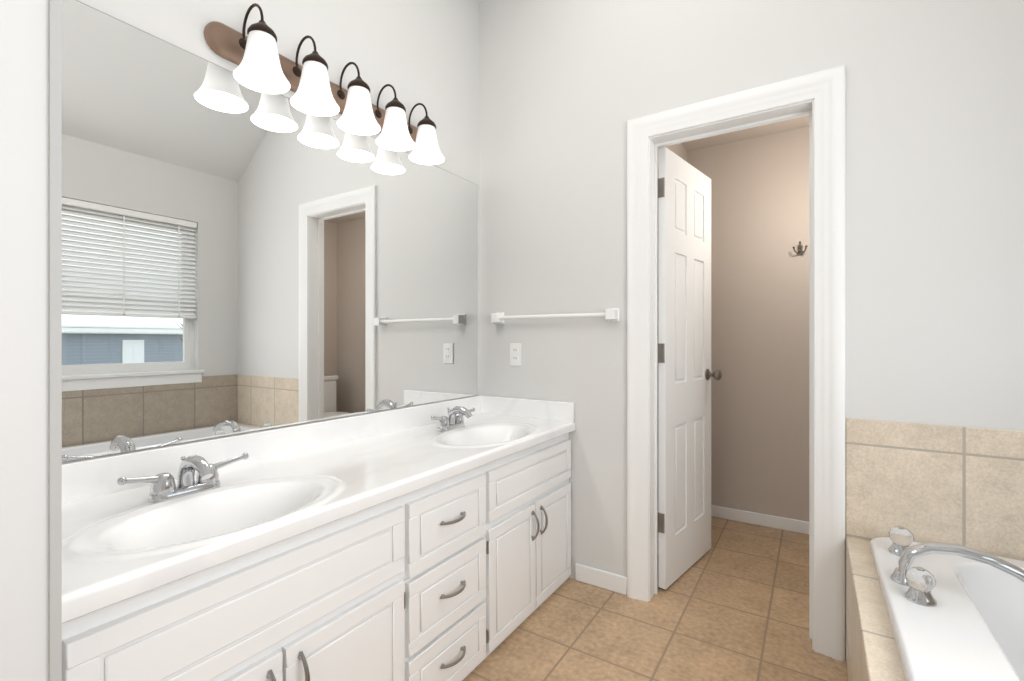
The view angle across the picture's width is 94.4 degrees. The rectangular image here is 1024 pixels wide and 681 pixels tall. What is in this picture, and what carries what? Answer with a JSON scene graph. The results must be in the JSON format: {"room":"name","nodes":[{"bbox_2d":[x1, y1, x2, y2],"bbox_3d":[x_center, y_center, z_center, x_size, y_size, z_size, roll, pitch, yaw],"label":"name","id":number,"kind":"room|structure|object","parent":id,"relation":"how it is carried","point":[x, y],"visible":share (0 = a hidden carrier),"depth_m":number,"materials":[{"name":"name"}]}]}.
{"room":"bathroom","nodes":[
{"label":"bathroom","id":0,"kind":"room"},
{"bbox_2d":[0,0,48,680],"bbox_3d":[-0.959,-0.450,0.801,0.602,3.200,0.140,0,0,33],"label":"wall","id":1,"kind":"structure","parent":0,"point":[24,340],"depth_m":0.67,"materials":[{"name":"white paint"}]},
{"bbox_2d":[49,0,61,680],"bbox_3d":[-0.668,-0.450,0.693,0.009,3.200,0.012,0,0,33],"label":"trim","id":2,"kind":"structure","parent":1,"relation":"attached to","point":[55,340],"depth_m":0.69,"materials":[{"name":"grey wood"}]},
{"bbox_2d":[62,0,479,463],"bbox_3d":[-1.218,-0.525,1.066,0.120,3.350,3.930,0,0,33],"label":"wall","id":3,"kind":"structure","parent":0,"point":[426,53],"depth_m":2.02,"materials":[{"name":"white paint"}]},
{"bbox_2d":[204,3,444,164],"bbox_3d":[-0.584,-0.916,1.759,0.202,0.252,0.940,0,0,33],"label":"sconce","id":4,"kind":"object","parent":3,"relation":"attached to","point":[260,61],"visible":1,"depth_m":1.63,"materials":[{"name":"white glass"}]},
{"bbox_2d":[462,517,847,680],"bbox_3d":[0.395,1.200,0.768,3.160,0.100,5.160,0,0,33],"label":"floor","id":5,"kind":"structure","parent":0,"point":[732,604],"depth_m":1.89,"materials":[{"name":"tile"}]},
{"bbox_2d":[62,395,574,680],"bbox_3d":[-0.426,0.719,1.647,0.589,0.862,1.856,0,0,33],"label":"bathroom vanity","id":6,"kind":"object","parent":5,"relation":"on","point":[428,542],"visible":0.96,"depth_m":1.26,"materials":[{"name":"white wood"}]},
{"bbox_2d":[62,0,476,462],"bbox_3d":[-0.679,-0.272,1.794,0.006,1.136,1.824,0,0,33],"label":"vanity mirror","id":7,"kind":"object","parent":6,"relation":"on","point":[238,257],"visible":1,"depth_m":1.48,"materials":[{"name":"grey mirror"}]},
{"bbox_2d":[846,526,1023,680],"bbox_3d":[1.130,0.846,0.809,0.842,0.608,1.580,0,0,33],"label":"tub","id":8,"kind":"object","parent":5,"relation":"on","point":[930,611],"visible":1,"depth_m":1.23,"materials":[{"name":"ceramic"}]},
{"bbox_2d":[888,526,1023,607],"bbox_3d":[1.233,0.607,1.301,0.317,0.129,0.384,0,0,33],"label":"faucet","id":9,"kind":"object","parent":8,"relation":"on","point":[918,577],"depth_m":1.27,"materials":[{"name":"silver metal"}]},
{"bbox_2d":[658,143,686,161],"bbox_3d":[0.828,-0.110,2.751,0.120,2.520,1.110,0,0,33],"label":"wall","id":10,"kind":"structure","parent":0,"point":[679,150],"depth_m":3.01,"materials":[{"name":"beige paint"}]},
{"bbox_2d":[682,115,808,151],"bbox_3d":[1.762,-1.320,2.227,2.260,0.100,1.230,0,0,33],"label":"ceiling","id":11,"kind":"structure","parent":0,"point":[768,129],"depth_m":2.91,"materials":[{"name":"beige paint"}]},
{"bbox_2d":[687,127,808,521],"bbox_3d":[2.061,-0.110,2.695,2.260,2.520,0.120,0,0,33],"label":"wall","id":12,"kind":"structure","parent":0,"point":[759,331],"depth_m":2.95,"materials":[{"name":"beige paint"}]},
{"bbox_2d":[711,505,808,534],"bbox_3d":[2.025,1.113,2.639,2.018,0.075,0.012,0,0,33],"label":"baseboard","id":13,"kind":"structure","parent":12,"relation":"attached to","point":[781,523],"depth_m":2.94,"materials":[{"name":"white wood"}]},
{"bbox_2d":[792,241,807,254],"bbox_3d":[1.707,-0.548,2.810,0.077,0.076,0.064,0,0,33],"label":"robe hook","id":14,"kind":"object","parent":12,"relation":"attached to","point":[800,252],"visible":0.98,"depth_m":2.81,"materials":[{"name":"grey metal"}]},
{"bbox_2d":[480,0,1023,658],"bbox_3d":[0.965,-0.525,1.934,2.630,3.350,0.120,0,0,33],"label":"wall","id":15,"kind":"structure","parent":0,"point":[934,210],"depth_m":1.84,"materials":[{"name":"white paint"}]},
{"bbox_2d":[510,343,520,365],"bbox_3d":[0.018,0.073,2.461,0.070,0.116,0.008,0,0,33],"label":"electrical outlet plate","id":16,"kind":"object","parent":15,"relation":"attached to","point":[515,354],"visible":1,"depth_m":2.46,"materials":[{"name":"white plastic"}]},
{"bbox_2d":[491,308,619,323],"bbox_3d":[0.188,-0.118,2.324,0.686,0.060,0.057,0,0,33],"label":"towel bar","id":17,"kind":"object","parent":15,"relation":"attached to","point":[611,314],"visible":1,"depth_m":2.27,"materials":[{"name":"white plastic"}]},
{"bbox_2d":[575,563,626,594],"bbox_3d":[0.413,1.109,2.207,0.256,0.082,0.012,0,0,33],"label":"baseboard","id":18,"kind":"structure","parent":15,"relation":"attached to","point":[610,581],"depth_m":2.20,"materials":[{"name":"white wood"}]},
{"bbox_2d":[627,65,844,660],"bbox_3d":[0.896,0.120,1.978,0.643,2.059,0.122,0,0,33],"label":"door frame","id":19,"kind":"structure","parent":15,"relation":"in","point":[789,112],"depth_m":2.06,"materials":[{"name":"white wood"}]},
{"bbox_2d":[657,147,721,589],"bbox_3d":[0.881,0.127,2.390,0.183,2.022,0.596,0,0,42],"label":"door leaf","id":20,"kind":"structure","parent":19,"relation":"attached to","point":[685,374],"depth_m":2.32,"materials":[{"name":"white wood"}]},
{"bbox_2d":[846,418,1023,560],"bbox_3d":[1.562,0.715,1.478,0.853,0.870,0.008,0,0,33],"label":"tile","id":21,"kind":"structure","parent":15,"relation":"attached to","point":[960,485],"depth_m":1.57,"materials":[{"name":"beige tile"}]}
]}

